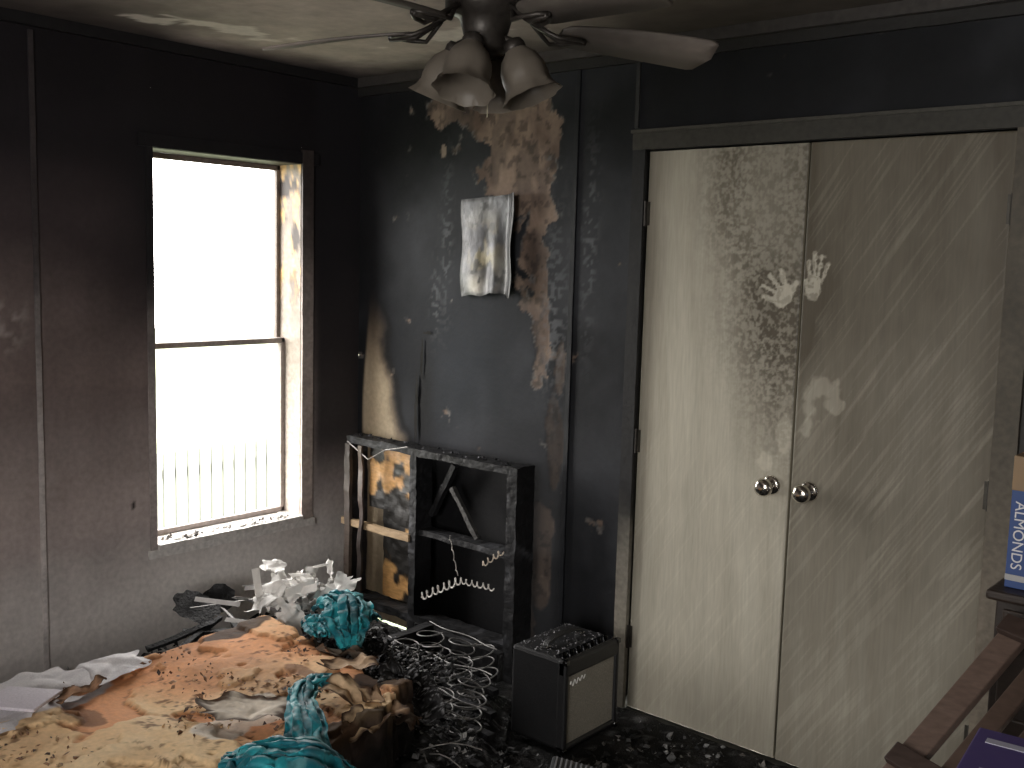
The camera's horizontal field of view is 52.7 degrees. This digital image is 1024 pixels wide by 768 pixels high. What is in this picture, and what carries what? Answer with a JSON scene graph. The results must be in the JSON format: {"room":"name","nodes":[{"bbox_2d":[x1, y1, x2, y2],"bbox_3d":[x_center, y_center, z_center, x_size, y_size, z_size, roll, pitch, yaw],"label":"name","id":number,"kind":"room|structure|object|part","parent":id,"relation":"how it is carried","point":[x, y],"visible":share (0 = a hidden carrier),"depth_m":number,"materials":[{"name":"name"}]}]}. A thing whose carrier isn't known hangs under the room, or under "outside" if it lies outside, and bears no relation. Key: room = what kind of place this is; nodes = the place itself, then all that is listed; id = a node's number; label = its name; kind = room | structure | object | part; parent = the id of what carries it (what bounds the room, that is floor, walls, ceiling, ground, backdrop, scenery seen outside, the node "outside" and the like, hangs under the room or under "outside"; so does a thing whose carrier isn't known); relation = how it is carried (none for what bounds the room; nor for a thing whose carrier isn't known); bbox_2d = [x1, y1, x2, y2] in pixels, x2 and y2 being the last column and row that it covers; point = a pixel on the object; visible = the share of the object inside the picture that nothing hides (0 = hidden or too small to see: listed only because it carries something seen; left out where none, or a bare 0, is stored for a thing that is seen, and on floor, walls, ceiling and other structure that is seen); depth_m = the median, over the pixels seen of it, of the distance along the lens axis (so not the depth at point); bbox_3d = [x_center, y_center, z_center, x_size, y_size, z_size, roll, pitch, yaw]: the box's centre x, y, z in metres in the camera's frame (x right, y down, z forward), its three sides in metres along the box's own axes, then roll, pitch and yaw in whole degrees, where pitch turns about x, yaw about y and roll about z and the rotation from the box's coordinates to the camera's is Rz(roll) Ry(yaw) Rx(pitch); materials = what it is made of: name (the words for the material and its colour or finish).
{"room":"fire-damaged room","nodes":[
{"label":"fire-damaged room","id":0,"kind":"room"},
{"bbox_2d":[0,21,360,683],"bbox_3d":[-2.278,0.025,3.000,0.001,2.470,4.800,7,9,40],"label":"wall","id":1,"kind":"structure","parent":0,"point":[93,97],"depth_m":3.87,"materials":[{"name":"paint"}]},
{"bbox_2d":[27,29,49,670],"bbox_3d":[-1.685,-0.014,3.685,0.009,2.420,0.019,7,9,40],"label":"trim","id":2,"kind":"structure","parent":1,"relation":"attached to","point":[30,40],"depth_m":3.67,"materials":[{"name":"black wood"}]},
{"bbox_2d":[153,147,303,550],"bbox_3d":[-1.223,-0.161,4.341,0.218,1.588,0.737,7,9,40],"label":"window","id":3,"kind":"structure","parent":1,"relation":"in","point":[290,173],"depth_m":4.57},
{"bbox_2d":[153,152,283,534],"bbox_3d":[-1.265,-0.169,4.376,0.059,1.544,0.697,7,9,40],"label":"sash","id":4,"kind":"object","parent":3,"relation":"attached to","point":[277,339],"depth_m":4.56,"materials":[{"name":"white wood"}]},
{"bbox_2d":[161,512,291,539],"bbox_3d":[-1.196,0.602,4.394,0.080,0.033,0.627,7,9,40],"label":"crumbs","id":5,"kind":"object","parent":3,"relation":"on","point":[281,515],"visible":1,"depth_m":4.37,"materials":[{"name":"paper"}]},
{"bbox_2d":[137,132,319,559],"bbox_3d":[-1.143,-0.160,4.292,0.019,1.661,0.856,7,9,40],"label":"window frame","id":6,"kind":"structure","parent":1,"relation":"in","point":[307,159],"depth_m":4.35,"materials":[{"name":"wood"}]},
{"bbox_2d":[0,0,901,77],"bbox_3d":[-0.577,-0.990,1.438,4.400,0.001,4.800,7,9,40],"label":"ceiling","id":7,"kind":"structure","parent":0,"point":[241,27],"depth_m":3.52,"materials":[{"name":"paint"}]},
{"bbox_2d":[261,0,718,117],"bbox_3d":[-0.070,-0.803,2.109,0.991,0.500,0.967,7,9,40],"label":"ceiling fan","id":8,"kind":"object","parent":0,"point":[490,70],"depth_m":2.11,"materials":[{"name":"grey metal"}]},
{"bbox_2d":[382,621,790,767],"bbox_3d":[-0.644,1.454,1.724,4.400,0.058,4.800,7,9,40],"label":"floor","id":9,"kind":"structure","parent":0,"point":[579,752],"depth_m":3.60,"materials":[{"name":"carpet"}]},
{"bbox_2d":[0,615,511,767],"bbox_3d":[-0.871,1.068,2.836,1.093,0.514,2.842,7,9,40],"label":"bed","id":10,"kind":"object","parent":9,"relation":"on","point":[190,705],"visible":0.88,"depth_m":3.00,"materials":[{"name":"brown fabric"}]},
{"bbox_2d":[66,584,401,669],"bbox_3d":[-1.418,1.022,3.536,0.745,0.326,2.590,7,9,40],"label":"debris heap","id":11,"kind":"object","parent":10,"relation":"on","point":[204,615],"visible":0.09,"depth_m":3.99,"materials":[{"name":"black wood"}]},
{"bbox_2d":[190,552,360,635],"bbox_3d":[-0.829,0.763,3.798,0.595,0.257,0.512,7,9,40],"label":"debris","id":12,"kind":"object","parent":11,"relation":"on","point":[296,594],"visible":0.87,"depth_m":3.66,"materials":[{"name":"paper"}]},
{"bbox_2d":[218,673,355,767],"bbox_3d":[-0.557,0.960,2.645,0.403,0.236,0.600,-1,7,-21],"label":"blanket","id":13,"kind":"object","parent":10,"relation":"on","point":[304,743],"visible":0.93,"depth_m":2.51,"materials":[{"name":"fabric"}]},
{"bbox_2d":[301,589,381,649],"bbox_3d":[-0.577,0.765,3.451,0.269,0.128,0.313,3,7,14],"label":"blanket","id":14,"kind":"object","parent":10,"relation":"on","point":[346,618],"visible":1,"depth_m":3.38,"materials":[{"name":"fabric"}]},
{"bbox_2d":[304,629,460,723],"bbox_3d":[-0.440,0.899,3.331,0.667,0.201,0.339,7,9,40],"label":"bedding","id":15,"kind":"object","parent":10,"relation":"on","point":[416,690],"depth_m":3.19,"materials":[{"name":"brown fabric"}]},
{"bbox_3d":[-0.887,1.214,2.839,0.954,0.224,2.806,7,9,40],"label":"box spring frame","id":16,"kind":"part","parent":10,"relation":"part of","materials":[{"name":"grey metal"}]},
{"bbox_2d":[341,433,534,683],"bbox_3d":[-0.365,0.700,4.386,1.045,0.875,0.184,7,9,40],"label":"box spring","id":17,"kind":"object","parent":9,"relation":"on","point":[401,478],"visible":0.93,"depth_m":4.43,"materials":[{"name":"black wood"}]},
{"bbox_3d":[-0.586,0.654,4.587,0.441,0.785,0.128,7,9,40],"label":"scorched panel","id":18,"kind":"part","parent":17,"relation":"part of","materials":[{"name":"brown wood"}]},
{"bbox_2d":[511,623,620,755],"bbox_3d":[0.193,1.068,3.707,0.245,0.368,0.324,7,9,40],"label":"amplifier","id":19,"kind":"object","parent":9,"relation":"on","point":[565,677],"visible":1,"depth_m":3.62,"materials":[{"name":"black plastic"}]},
{"bbox_3d":[0.184,0.901,3.699,0.026,0.035,0.209,7,9,40],"label":"handle","id":20,"kind":"part","parent":19,"relation":"part of","materials":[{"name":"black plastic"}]},
{"bbox_3d":[0.228,1.080,3.678,0.152,0.346,0.324,7,9,40],"label":"control panel","id":21,"kind":"part","parent":19,"relation":"part of","materials":[{"name":"silver metal"}]},
{"bbox_2d":[566,656,613,743],"bbox_3d":[0.275,1.108,3.640,0.001,0.250,0.280,7,9,40],"label":"speaker grille","id":22,"kind":"object","parent":19,"relation":"attached to","point":[590,699],"depth_m":3.64,"materials":[{"name":"grey fabric"}]},
{"bbox_2d":[550,756,592,767],"bbox_3d":[0.192,1.245,3.248,0.166,0.093,0.143,3,7,9],"label":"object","id":23,"kind":"object","parent":9,"relation":"on","point":[557,762],"visible":1,"depth_m":3.29,"materials":[{"name":"grey plastic"}]},
{"bbox_2d":[882,613,1023,767],"bbox_3d":[0.775,1.001,1.997,1.291,0.956,0.461,-2,7,-27],"label":"wooden chair","id":24,"kind":"object","parent":9,"relation":"on","point":[917,751],"visible":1,"depth_m":2.27,"materials":[{"name":"brown wood"}]},
{"bbox_2d":[986,578,1023,736],"bbox_3d":[1.506,0.953,2.602,0.530,0.885,0.500,7,9,40],"label":"dresser","id":25,"kind":"object","parent":9,"relation":"on","point":[1009,600],"visible":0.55,"depth_m":2.54,"materials":[{"name":"brown wood"}]},
{"bbox_2d":[1004,452,1023,589],"bbox_3d":[1.328,0.336,2.598,0.092,0.330,0.215,7,9,40],"label":"box","id":26,"kind":"object","parent":25,"relation":"on","point":[1014,572],"visible":1,"depth_m":2.54,"materials":[{"name":"cardboard"}]},
{"bbox_3d":[0.902,1.127,1.601,0.400,0.780,0.325,7,9,40],"label":"carton","id":27,"kind":"object","parent":9,"relation":"on","visible":0},
{"bbox_2d":[956,728,1023,767],"bbox_3d":[0.841,0.669,1.615,0.260,0.119,0.240,6,8,35],"label":"box","id":28,"kind":"object","parent":27,"relation":"on","point":[988,748],"visible":1,"depth_m":1.69,"materials":[{"name":"cardboard"}]},
{"bbox_2d":[358,15,1023,767],"bbox_3d":[1.167,0.074,3.646,4.400,2.530,0.661,7,9,40],"label":"wall","id":29,"kind":"structure","parent":0,"point":[493,384],"depth_m":4.09,"materials":[{"name":"paint"}]},
{"bbox_2d":[414,331,430,442],"bbox_3d":[-0.393,0.020,4.536,0.096,0.509,0.008,7,9,40],"label":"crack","id":30,"kind":"object","parent":29,"relation":"attached to","point":[427,332],"visible":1,"depth_m":4.57,"materials":[{"name":"paint"}]},
{"bbox_2d":[460,192,513,297],"bbox_3d":[-0.094,-0.560,4.202,0.041,0.420,0.328,-4,9,-42],"label":"wall plaque","id":31,"kind":"object","parent":29,"relation":"attached to","point":[486,222],"visible":1,"depth_m":4.21,"materials":[{"name":"grey metal"}]},
{"bbox_2d":[0,0,1023,96],"bbox_3d":[-0.154,-0.998,1.933,4.401,0.076,3.500,7,9,40],"label":"crown molding","id":32,"kind":"structure","parent":29,"relation":"attached to","point":[904,14],"depth_m":3.44,"materials":[{"name":"black wood"}]},
{"bbox_2d":[557,62,641,626],"bbox_3d":[0.320,0.013,3.926,0.289,2.420,0.013,7,9,40],"label":"trim","id":33,"kind":"structure","parent":29,"relation":"attached to","point":[578,86],"depth_m":3.98,"materials":[{"name":"black wood"}]},
{"bbox_2d":[627,143,811,757],"bbox_3d":[0.707,0.226,3.646,0.605,2.078,0.035,7,9,40],"label":"door","id":34,"kind":"structure","parent":29,"relation":"in","point":[727,228],"depth_m":3.61,"materials":[{"name":"beige wood"}]},
{"bbox_2d":[626,201,649,647],"bbox_3d":[0.463,0.170,3.818,0.022,1.670,0.014,7,9,40],"label":"door hinges","id":35,"kind":"object","parent":34,"relation":"attached to","point":[646,204],"depth_m":3.82,"materials":[{"name":"metal"}]},
{"bbox_2d":[754,475,779,496],"bbox_3d":[0.849,0.344,3.460,0.068,0.068,0.076,7,9,40],"label":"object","id":36,"kind":"structure","parent":34,"relation":"attached to","point":[766,486],"depth_m":3.44,"materials":[{"name":"silver metal"}]},
{"bbox_2d":[613,101,1023,734],"bbox_3d":[0.927,0.223,3.409,1.371,2.157,0.033,7,9,40],"label":"trim","id":37,"kind":"structure","parent":29,"relation":"attached to","point":[1004,115],"depth_m":3.12,"materials":[{"name":"black wood"}]},
{"bbox_2d":[775,131,1016,767],"bbox_3d":[1.176,0.286,3.247,0.617,2.078,0.035,7,9,40],"label":"door","id":38,"kind":"structure","parent":29,"relation":"in","point":[907,238],"depth_m":3.21,"materials":[{"name":"beige wood"}]},
{"bbox_2d":[791,481,818,503],"bbox_3d":[0.951,0.357,3.373,0.068,0.068,0.076,7,9,40],"label":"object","id":39,"kind":"structure","parent":38,"relation":"attached to","point":[805,492],"depth_m":3.35,"materials":[{"name":"silver metal"}]},
{"bbox_2d":[963,193,1012,740],"bbox_3d":[1.393,0.288,3.026,0.022,1.670,0.014,7,9,40],"label":"door hinges","id":40,"kind":"object","parent":38,"relation":"attached to","point":[1009,202],"depth_m":3.03,"materials":[{"name":"metal"}]},
{"label":"outside","id":41,"kind":"structure","parent":0,"visible":0},
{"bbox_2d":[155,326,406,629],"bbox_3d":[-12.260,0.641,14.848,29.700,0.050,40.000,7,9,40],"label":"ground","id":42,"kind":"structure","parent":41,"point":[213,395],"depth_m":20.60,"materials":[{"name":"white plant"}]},
{"bbox_2d":[157,437,273,528],"bbox_3d":[-3.149,1.099,8.377,0.050,1.040,8.035,7,9,40],"label":"picket fence","id":43,"kind":"object","parent":42,"relation":"on","point":[201,478],"visible":0.15,"depth_m":8.97,"materials":[{"name":"wood"}]}
]}

